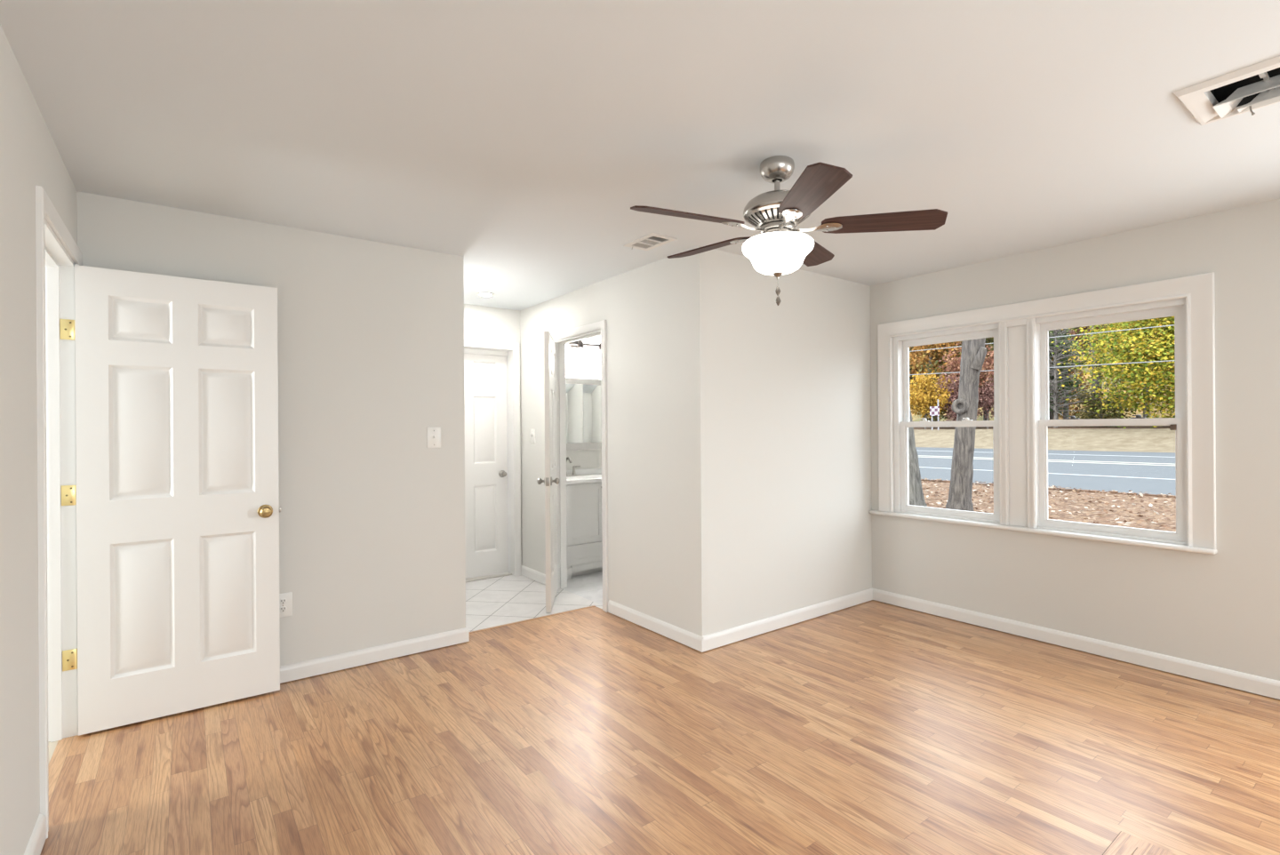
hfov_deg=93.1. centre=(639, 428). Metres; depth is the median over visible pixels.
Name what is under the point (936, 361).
bush
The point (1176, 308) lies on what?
window
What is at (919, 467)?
lane line
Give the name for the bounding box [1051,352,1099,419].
tree
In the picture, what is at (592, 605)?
trim
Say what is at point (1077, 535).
sill
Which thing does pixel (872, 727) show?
floor
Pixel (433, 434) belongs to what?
light switch
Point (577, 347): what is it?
vanity light
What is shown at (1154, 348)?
tree
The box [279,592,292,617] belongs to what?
wall outlet
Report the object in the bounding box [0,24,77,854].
wall
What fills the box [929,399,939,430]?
sign post
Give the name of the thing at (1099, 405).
bush
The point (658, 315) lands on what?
wall
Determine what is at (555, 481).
door
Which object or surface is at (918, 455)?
lane line
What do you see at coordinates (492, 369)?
door
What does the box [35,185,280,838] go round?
door
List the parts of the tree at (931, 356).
crown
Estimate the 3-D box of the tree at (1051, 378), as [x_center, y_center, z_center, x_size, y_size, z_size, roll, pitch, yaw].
[40.279,-7.114,60.162,7.419,14.639,7.034,0,0,-27]
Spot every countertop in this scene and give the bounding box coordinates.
[566,468,601,484]
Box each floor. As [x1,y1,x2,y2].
[40,571,1279,854]
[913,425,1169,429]
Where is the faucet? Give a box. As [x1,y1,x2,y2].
[566,456,580,476]
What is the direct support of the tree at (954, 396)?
on the ground at (1084, 427)
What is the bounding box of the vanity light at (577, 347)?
[566,340,600,363]
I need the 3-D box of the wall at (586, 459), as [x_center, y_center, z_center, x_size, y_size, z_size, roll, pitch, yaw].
[-0.418,0.124,6.179,1.649,2.400,0.100,0,0,-37]
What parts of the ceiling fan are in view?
blade, blade, blade arm, blade arm, lamp shade, blade arm, blade, blade arm, blade, blade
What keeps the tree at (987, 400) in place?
on the ground at (1084, 427)
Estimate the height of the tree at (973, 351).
9.075 m
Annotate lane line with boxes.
[918,455,1168,463]
[919,466,1175,479]
[922,456,1173,465]
[930,450,1175,457]
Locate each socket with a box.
[279,598,287,605]
[279,606,287,612]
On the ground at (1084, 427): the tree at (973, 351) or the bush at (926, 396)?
the bush at (926, 396)
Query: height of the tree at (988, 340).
15.251 m
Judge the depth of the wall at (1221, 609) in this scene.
3.28 m
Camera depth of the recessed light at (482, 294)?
4.82 m
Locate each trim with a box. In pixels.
[468,605,594,633]
[877,272,1215,549]
[998,318,1037,527]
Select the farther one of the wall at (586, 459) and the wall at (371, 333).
the wall at (586, 459)
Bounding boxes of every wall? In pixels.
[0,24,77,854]
[76,191,465,665]
[464,304,521,565]
[520,245,715,636]
[565,336,601,470]
[712,248,871,632]
[870,198,1279,695]
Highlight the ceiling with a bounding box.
[0,0,1279,310]
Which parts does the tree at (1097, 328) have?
crown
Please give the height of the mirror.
0.690 m
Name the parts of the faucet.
spout, handle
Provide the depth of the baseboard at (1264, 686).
3.47 m
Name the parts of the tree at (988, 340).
crown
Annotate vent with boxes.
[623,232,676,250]
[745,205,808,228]
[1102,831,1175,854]
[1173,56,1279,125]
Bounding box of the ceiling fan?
[630,155,947,305]
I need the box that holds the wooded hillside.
[910,328,1175,421]
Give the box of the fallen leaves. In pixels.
[920,478,1175,532]
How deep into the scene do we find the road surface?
24.36 m
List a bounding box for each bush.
[909,359,959,421]
[909,368,956,429]
[1066,379,1136,427]
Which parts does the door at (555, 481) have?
knob, latch plate, knob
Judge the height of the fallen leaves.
0.101 m
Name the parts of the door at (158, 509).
casing, knob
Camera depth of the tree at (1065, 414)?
60.09 m
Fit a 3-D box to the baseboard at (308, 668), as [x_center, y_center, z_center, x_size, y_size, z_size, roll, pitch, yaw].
[-1.775,1.286,3.245,1.765,0.085,0.015,0,0,-37]
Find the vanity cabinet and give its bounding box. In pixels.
[566,481,602,579]
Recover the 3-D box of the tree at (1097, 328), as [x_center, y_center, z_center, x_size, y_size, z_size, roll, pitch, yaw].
[48.859,-9.298,64.553,9.812,18.729,8.513,0,0,0]
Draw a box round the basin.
[566,474,601,479]
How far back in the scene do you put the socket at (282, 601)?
3.18 m
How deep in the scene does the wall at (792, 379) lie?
4.06 m
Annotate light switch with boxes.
[426,427,440,447]
[530,429,535,443]
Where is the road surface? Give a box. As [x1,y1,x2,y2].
[915,447,1175,495]
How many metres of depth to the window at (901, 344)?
4.36 m
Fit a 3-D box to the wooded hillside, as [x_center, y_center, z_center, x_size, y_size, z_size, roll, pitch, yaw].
[69.454,-10.496,83.196,39.000,20.738,170.000,0,0,-37]
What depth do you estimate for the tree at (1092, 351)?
59.97 m
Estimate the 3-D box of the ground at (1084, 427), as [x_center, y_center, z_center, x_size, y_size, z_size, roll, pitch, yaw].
[42.894,-0.300,63.286,27.500,0.663,170.000,0,0,-37]
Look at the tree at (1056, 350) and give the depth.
54.66 m
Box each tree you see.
[908,406,927,506]
[909,341,961,419]
[909,345,951,421]
[932,370,982,429]
[936,342,993,414]
[940,336,993,420]
[945,337,986,511]
[976,375,994,428]
[1048,325,1115,427]
[1048,328,1088,427]
[1051,316,1175,428]
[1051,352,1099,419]
[1053,327,1095,391]
[1061,324,1116,415]
[1062,328,1069,419]
[1082,317,1174,418]
[1089,325,1095,418]
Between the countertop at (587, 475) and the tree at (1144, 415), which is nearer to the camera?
the countertop at (587, 475)
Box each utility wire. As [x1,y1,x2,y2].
[909,324,1174,351]
[909,360,1174,375]
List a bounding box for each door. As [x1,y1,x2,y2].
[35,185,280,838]
[464,338,520,582]
[536,320,607,612]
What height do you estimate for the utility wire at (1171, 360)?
2.669 m
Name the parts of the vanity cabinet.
leg, door, drawer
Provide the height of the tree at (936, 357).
17.288 m
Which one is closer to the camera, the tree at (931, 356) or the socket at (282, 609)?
the socket at (282, 609)
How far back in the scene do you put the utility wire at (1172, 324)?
20.12 m
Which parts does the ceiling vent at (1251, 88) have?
lever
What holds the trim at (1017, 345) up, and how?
attached to the wall at (1221, 609)
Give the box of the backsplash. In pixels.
[566,468,601,475]
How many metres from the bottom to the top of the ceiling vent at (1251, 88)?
0.346 m
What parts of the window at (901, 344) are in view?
sash, sash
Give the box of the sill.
[869,510,1217,554]
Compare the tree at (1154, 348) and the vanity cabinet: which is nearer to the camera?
the vanity cabinet
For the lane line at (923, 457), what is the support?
on the road surface
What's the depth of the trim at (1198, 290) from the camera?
3.17 m
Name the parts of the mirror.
mirror door, mirror door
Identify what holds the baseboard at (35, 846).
attached to the wall at (30, 157)
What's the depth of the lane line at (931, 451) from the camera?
35.00 m
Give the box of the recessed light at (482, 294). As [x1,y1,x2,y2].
[475,292,495,296]
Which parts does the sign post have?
sign panel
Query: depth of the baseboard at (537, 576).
5.28 m
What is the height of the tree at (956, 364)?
9.945 m
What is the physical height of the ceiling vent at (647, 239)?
0.125 m
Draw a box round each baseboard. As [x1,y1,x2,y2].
[24,814,46,854]
[280,627,469,683]
[520,565,545,584]
[608,600,703,652]
[703,588,872,651]
[872,588,1279,699]
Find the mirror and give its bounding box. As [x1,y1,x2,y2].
[565,377,601,450]
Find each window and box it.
[893,322,999,523]
[1035,297,1187,544]
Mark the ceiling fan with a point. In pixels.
(780, 249)
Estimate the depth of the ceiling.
2.10 m
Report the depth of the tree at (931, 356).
67.38 m
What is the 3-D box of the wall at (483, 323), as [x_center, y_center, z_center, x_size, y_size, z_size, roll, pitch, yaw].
[-1.559,0.132,5.268,1.270,2.400,0.200,0,0,-37]
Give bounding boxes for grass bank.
[913,428,1175,452]
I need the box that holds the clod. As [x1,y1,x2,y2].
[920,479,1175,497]
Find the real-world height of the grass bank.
1.482 m
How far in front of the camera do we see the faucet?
5.82 m
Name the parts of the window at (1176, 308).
sash, sash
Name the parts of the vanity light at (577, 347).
plate, lamp shade, lamp shade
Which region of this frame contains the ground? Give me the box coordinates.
[920,480,1175,531]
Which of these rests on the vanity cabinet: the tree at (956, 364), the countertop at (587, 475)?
the countertop at (587, 475)
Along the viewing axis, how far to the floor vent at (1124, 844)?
1.89 m
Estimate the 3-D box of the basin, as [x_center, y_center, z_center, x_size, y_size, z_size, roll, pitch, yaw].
[-0.450,0.491,5.708,0.478,0.072,0.293,0,0,-37]
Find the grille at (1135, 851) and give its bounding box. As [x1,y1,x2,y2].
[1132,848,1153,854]
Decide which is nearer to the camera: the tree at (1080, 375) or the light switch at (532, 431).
the light switch at (532, 431)
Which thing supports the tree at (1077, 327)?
on the ground at (1084, 427)
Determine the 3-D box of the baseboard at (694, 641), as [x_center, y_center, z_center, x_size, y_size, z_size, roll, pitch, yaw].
[0.074,1.273,3.959,0.015,0.085,0.987,0,0,-37]

